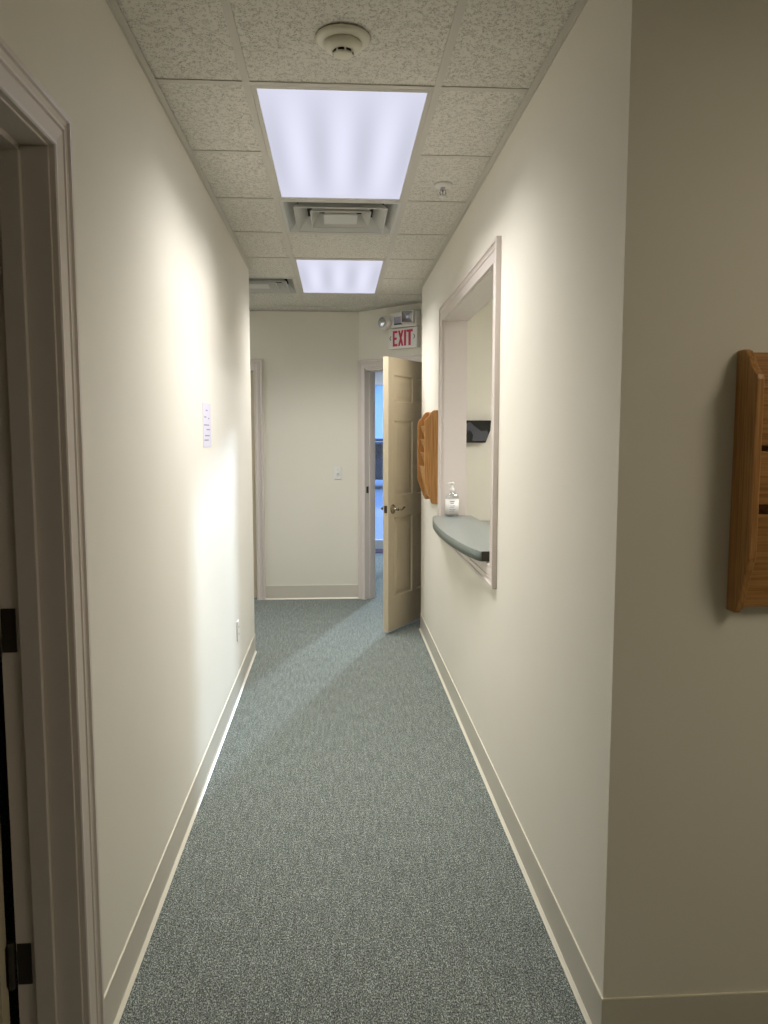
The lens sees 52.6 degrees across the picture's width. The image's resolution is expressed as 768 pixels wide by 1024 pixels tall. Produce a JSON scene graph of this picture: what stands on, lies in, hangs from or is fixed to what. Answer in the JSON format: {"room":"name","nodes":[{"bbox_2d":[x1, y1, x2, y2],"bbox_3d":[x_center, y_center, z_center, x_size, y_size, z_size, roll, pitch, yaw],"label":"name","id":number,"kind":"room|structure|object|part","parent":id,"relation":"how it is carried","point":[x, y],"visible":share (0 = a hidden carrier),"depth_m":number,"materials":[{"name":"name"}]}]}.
{"room":"medical office corridor","nodes":[
{"label":"medical office corridor","id":0,"kind":"room"},
{"bbox_2d":[0,630,1,661],"bbox_3d":[-2.175,-0.308,5.163,2.278,2.616,0.140,0,6,-3],"label":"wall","id":1,"kind":"structure","parent":0,"point":[0,630],"depth_m":5.19,"materials":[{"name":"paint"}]},
{"bbox_2d":[0,0,254,993],"bbox_3d":[-0.737,0.060,1.401,0.140,2.616,7.860,0,6,-3],"label":"wall","id":2,"kind":"structure","parent":0,"point":[163,281],"depth_m":2.36,"materials":[{"name":"paint"}]},
{"bbox_2d":[0,36,104,1023],"bbox_3d":[-1.131,0.300,1.216,0.997,2.175,1.032,0,6,-3],"label":"door","id":3,"kind":"structure","parent":2,"relation":"in","point":[45,610],"depth_m":1.66,"materials":[{"name":"beige paint"}]},
{"bbox_2d":[104,634,256,1023],"bbox_3d":[-1.868,1.303,1.460,2.431,0.130,7.873,0,6,-3],"label":"baseboard","id":4,"kind":"structure","parent":2,"relation":"attached to","point":[117,993],"depth_m":2.57,"materials":[{"name":"beige wood"}]},
{"bbox_2d":[202,402,210,446],"bbox_3d":[-0.792,-0.389,3.477,0.002,0.195,0.210,0,6,-3],"label":"notice","id":5,"kind":"object","parent":2,"relation":"attached to","point":[206,408],"visible":1,"depth_m":3.46,"materials":[{"name":"white paper"}]},
{"bbox_2d":[237,619,239,641],"bbox_3d":[-0.844,0.685,4.495,0.009,0.116,0.072,0,6,-3],"label":"outlet","id":6,"kind":"object","parent":2,"relation":"attached to","point":[238,636],"visible":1,"depth_m":4.48,"materials":[{"name":"white plastic"}]},
{"bbox_2d":[0,553,585,1023],"bbox_3d":[-0.135,1.166,4.042,6.400,0.100,13.020,0,6,-3],"label":"floor","id":7,"kind":"structure","parent":0,"point":[348,856],"depth_m":2.73,"materials":[{"name":"carpet"}]},
{"bbox_2d":[375,549,382,552],"bbox_3d":[0.269,0.509,10.192,1.450,0.010,0.320,0,6,-3],"label":"entrance mat","id":8,"kind":"object","parent":7,"relation":"on","point":[376,550],"visible":0.02,"depth_m":10.14,"materials":[{"name":"grey"}]},
{"bbox_2d":[249,311,358,585],"bbox_3d":[-1.829,-0.494,7.068,3.200,2.616,0.120,0,6,-3],"label":"wall","id":9,"kind":"structure","parent":0,"point":[310,359],"depth_m":7.07,"materials":[{"name":"paint"}]},
{"bbox_2d":[250,359,265,599],"bbox_3d":[-1.593,-0.282,7.092,1.000,2.190,0.142,0,6,-3],"label":"door frame","id":10,"kind":"structure","parent":9,"relation":"in","point":[256,373],"depth_m":7.06,"materials":[{"name":"beige paint"}]},
{"bbox_2d":[266,585,357,599],"bbox_3d":[-0.659,0.742,7.193,0.865,0.130,0.013,0,6,-3],"label":"baseboard","id":11,"kind":"structure","parent":9,"relation":"attached to","point":[277,592],"depth_m":7.20,"materials":[{"name":"beige wood"}]},
{"bbox_2d":[334,467,341,478],"bbox_3d":[-0.421,-0.356,7.097,0.072,0.116,0.018,0,6,-3],"label":"light switch","id":12,"kind":"object","parent":9,"relation":"attached to","point":[337,470],"visible":1,"depth_m":7.10,"materials":[{"name":"white plastic"}]},
{"bbox_2d":[116,0,577,310],"bbox_3d":[-0.205,-1.488,3.688,6.730,0.021,13.435,0,6,-3],"label":"ceiling","id":13,"kind":"structure","parent":0,"point":[479,60],"depth_m":2.45,"materials":[{"name":"tile"}]},
{"bbox_2d":[249,278,298,293],"bbox_3d":[-0.942,-1.714,5.769,0.584,0.094,0.584,0,6,-3],"label":"ceiling vent","id":14,"kind":"object","parent":13,"relation":"in","point":[256,285],"visible":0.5,"depth_m":5.85,"materials":[{"name":"white metal"}]},
{"bbox_3d":[-0.942,-1.678,5.772,0.164,0.003,0.164,0,6,-3],"label":"plate","id":15,"kind":"part","parent":14,"relation":"part of","materials":[{"name":"grey paint"}]},
{"bbox_3d":[-0.942,-1.708,5.769,0.584,0.056,0.584,0,6,-3],"label":"frame","id":16,"kind":"part","parent":14,"relation":"part of","materials":[{"name":"grey paint"}]},
{"bbox_2d":[293,259,385,293],"bbox_3d":[-0.315,-1.710,5.500,0.586,0.111,1.193,0,6,-3],"label":"ceiling light","id":17,"kind":"object","parent":13,"relation":"attached to","point":[315,276],"visible":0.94,"depth_m":5.42,"materials":[{"name":"beige paint"}]},
{"bbox_2d":[279,201,401,233],"bbox_3d":[-0.224,-1.540,3.988,0.584,0.094,0.584,0,6,-3],"label":"ceiling vent","id":18,"kind":"object","parent":13,"relation":"in","point":[299,216],"visible":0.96,"depth_m":4.01,"materials":[{"name":"white metal"}]},
{"bbox_3d":[-0.224,-1.504,3.992,0.164,0.003,0.164,0,6,-3],"label":"plate","id":19,"kind":"part","parent":18,"relation":"part of","materials":[{"name":"grey paint"}]},
{"bbox_2d":[251,85,432,200],"bbox_3d":[-0.169,-1.473,3.078,0.586,0.111,1.193,0,6,-3],"label":"ceiling light","id":20,"kind":"object","parent":13,"relation":"attached to","point":[322,143],"visible":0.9,"depth_m":2.93,"materials":[{"name":"beige paint"}]},
{"bbox_2d":[315,23,370,59],"bbox_3d":[-0.115,-1.306,2.180,0.155,0.047,0.155,0,6,-3],"label":"smoke detector","id":21,"kind":"object","parent":13,"relation":"attached to","point":[343,41],"visible":1,"depth_m":2.15,"materials":[{"name":"beige plastic"}]},
{"bbox_2d":[434,182,451,197],"bbox_3d":[0.262,-1.430,3.459,0.084,0.055,0.084,0,6,-3],"label":"sprinkler","id":22,"kind":"object","parent":13,"relation":"attached to","point":[442,186],"visible":1,"depth_m":3.45,"materials":[{"name":"white metal"}]},
{"bbox_2d":[359,303,421,359],"bbox_3d":[0.392,-0.452,6.638,1.650,2.616,0.120,5,7,41],"label":"wall","id":23,"kind":"structure","parent":0,"point":[373,341],"depth_m":6.84,"materials":[{"name":"paint"}]},
{"bbox_2d":[358,355,421,631],"bbox_3d":[0.233,-0.228,6.562,0.740,2.184,1.445,-1,6,-10],"label":"door","id":24,"kind":"structure","parent":23,"relation":"in","point":[402,375],"depth_m":6.10,"materials":[{"name":"beige paint"}]},
{"bbox_3d":[0.232,-0.250,6.895,0.988,2.164,0.022,5,7,41],"label":"casing","id":25,"kind":"part","parent":24,"relation":"part of","materials":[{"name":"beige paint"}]},
{"bbox_3d":[0.114,-0.024,5.888,0.062,0.072,0.156,3,6,30],"label":"handle","id":26,"kind":"part","parent":24,"relation":"part of","materials":[{"name":"silver metal"}]},
{"bbox_2d":[378,309,419,349],"bbox_3d":[0.120,-1.546,6.599,0.383,0.306,0.137,5,7,41],"label":"exit sign","id":27,"kind":"object","parent":23,"relation":"attached to","point":[404,333],"visible":1,"depth_m":6.58,"materials":[{"name":"white plastic"}]},
{"bbox_3d":[0.120,-1.631,6.600,0.091,0.056,0.002,5,7,41],"label":"indicator panel","id":28,"kind":"part","parent":27,"relation":"part of","materials":[{"name":"white plastic"}]},
{"bbox_2d":[466,299,492,520],"bbox_3d":[1.636,-0.387,5.970,2.416,2.616,0.120,0,6,-3],"label":"wall","id":29,"kind":"structure","parent":0,"point":[480,326],"depth_m":5.81,"materials":[{"name":"paint"}]},
{"bbox_2d":[466,420,490,442],"bbox_3d":[0.633,-0.601,5.798,0.325,0.165,0.056,0,6,-3],"label":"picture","id":30,"kind":"object","parent":29,"relation":"attached to","point":[477,431],"visible":0.62,"depth_m":5.78,"materials":[{"name":"black plastic"}]},
{"bbox_2d":[421,0,694,997],"bbox_3d":[0.482,-0.182,3.875,0.140,2.616,4.183,0,6,-3],"label":"wall","id":31,"kind":"structure","parent":0,"point":[561,670],"depth_m":1.99,"materials":[{"name":"paint"}]},
{"bbox_2d":[106,0,587,311],"bbox_3d":[0.110,-1.390,2.836,4.864,0.008,9.912,-2,6,-20],"label":"trim","id":32,"kind":"structure","parent":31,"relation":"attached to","point":[112,4],"depth_m":2.67,"materials":[{"name":"beige paint"}]},
{"bbox_2d":[418,410,437,503],"bbox_3d":[0.289,-0.369,5.170,0.088,0.600,0.430,0,6,-3],"label":"magazine rack","id":33,"kind":"object","parent":31,"relation":"attached to","point":[428,424],"visible":0.99,"depth_m":4.97,"materials":[{"name":"brown wood"}]},
{"bbox_3d":[0.277,-0.389,5.375,0.088,0.600,0.019,0,6,-3],"label":"panel","id":34,"kind":"part","parent":33,"relation":"part of","materials":[{"name":"brown wood"}]},
{"bbox_2d":[437,236,501,588],"bbox_3d":[0.465,-0.464,3.944,0.162,1.395,1.710,0,6,-3],"label":"window","id":35,"kind":"structure","parent":31,"relation":"in","point":[481,284],"depth_m":4.63,"materials":[{"name":"beige paint"}]},
{"bbox_2d":[433,515,489,561],"bbox_3d":[0.439,0.116,4.018,0.285,0.044,1.482,0,6,-3],"label":"countertop","id":36,"kind":"structure","parent":35,"relation":"attached to","point":[466,534],"depth_m":3.88,"materials":[{"name":"green laminate"}]},
{"bbox_2d":[445,482,458,514],"bbox_3d":[0.413,-0.078,4.708,0.075,0.207,0.051,-2,6,-21],"label":"sanitizer bottle","id":37,"kind":"object","parent":36,"relation":"on","point":[451,505],"visible":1,"depth_m":4.69,"materials":[{"name":"white plastic"}]},
{"bbox_2d":[419,613,602,1023],"bbox_3d":[0.733,1.053,4.017,0.669,0.130,4.198,0,6,-3],"label":"baseboard","id":38,"kind":"structure","parent":31,"relation":"attached to","point":[587,994],"depth_m":2.61,"materials":[{"name":"beige wood"}]},
{"bbox_2d":[659,0,767,994],"bbox_3d":[1.879,0.007,1.943,2.416,2.616,0.140,0,6,-3],"label":"wall","id":39,"kind":"structure","parent":0,"point":[714,921],"depth_m":1.82,"materials":[{"name":"paint"}]},
{"bbox_2d":[601,991,767,1023],"bbox_3d":[1.812,1.252,1.984,2.560,0.130,0.013,0,6,-3],"label":"baseboard","id":40,"kind":"structure","parent":39,"relation":"attached to","point":[751,1007],"depth_m":1.92,"materials":[{"name":"beige wood"}]},
{"bbox_2d":[726,349,767,612],"bbox_3d":[1.087,-0.067,1.771,0.560,0.600,0.092,0,6,-3],"label":"magazine rack","id":41,"kind":"object","parent":39,"relation":"attached to","point":[747,580],"visible":1,"depth_m":1.75,"materials":[{"name":"brown wood"}]},
{"bbox_3d":[1.084,-0.075,1.810,0.522,0.580,0.011,0,6,-3],"label":"panel","id":42,"kind":"part","parent":41,"relation":"part of","materials":[{"name":"brown wood"}]},
{"bbox_3d":[0.678,-0.814,10.339,3.800,2.616,0.140,0,6,-3],"label":"wall","id":43,"kind":"structure","parent":0,"visible":0},
{"bbox_2d":[375,372,382,548],"bbox_3d":[0.638,-0.814,10.337,2.200,2.616,0.060,0,6,-3],"label":"window","id":44,"kind":"structure","parent":43,"relation":"in","point":[378,375],"depth_m":10.18,"materials":[{"name":"glass"}]},
{"label":"outside","id":45,"kind":"structure","parent":0,"visible":0},
{"bbox_2d":[375,480,382,539],"bbox_3d":[-3.016,-3.233,50.042,120.000,0.200,79.580,0,6,-3],"label":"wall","id":46,"kind":"structure","parent":45,"point":[378,483],"depth_m":16.29,"materials":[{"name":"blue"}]},
{"bbox_2d":[375,385,382,440],"bbox_3d":[1.233,-5.853,45.755,12.900,5.850,8.900,0,6,-3],"label":"house","id":47,"kind":"structure","parent":46,"relation":"on","point":[378,388],"depth_m":41.74,"materials":[{"name":"white"}]},
{"bbox_2d":[375,441,382,479],"bbox_3d":[0.214,-1.453,23.525,4.342,1.420,1.762,0,6,-3],"label":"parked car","id":48,"kind":"object","parent":46,"relation":"on","point":[378,444],"visible":0.02,"depth_m":22.65,"materials":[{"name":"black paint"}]}
]}

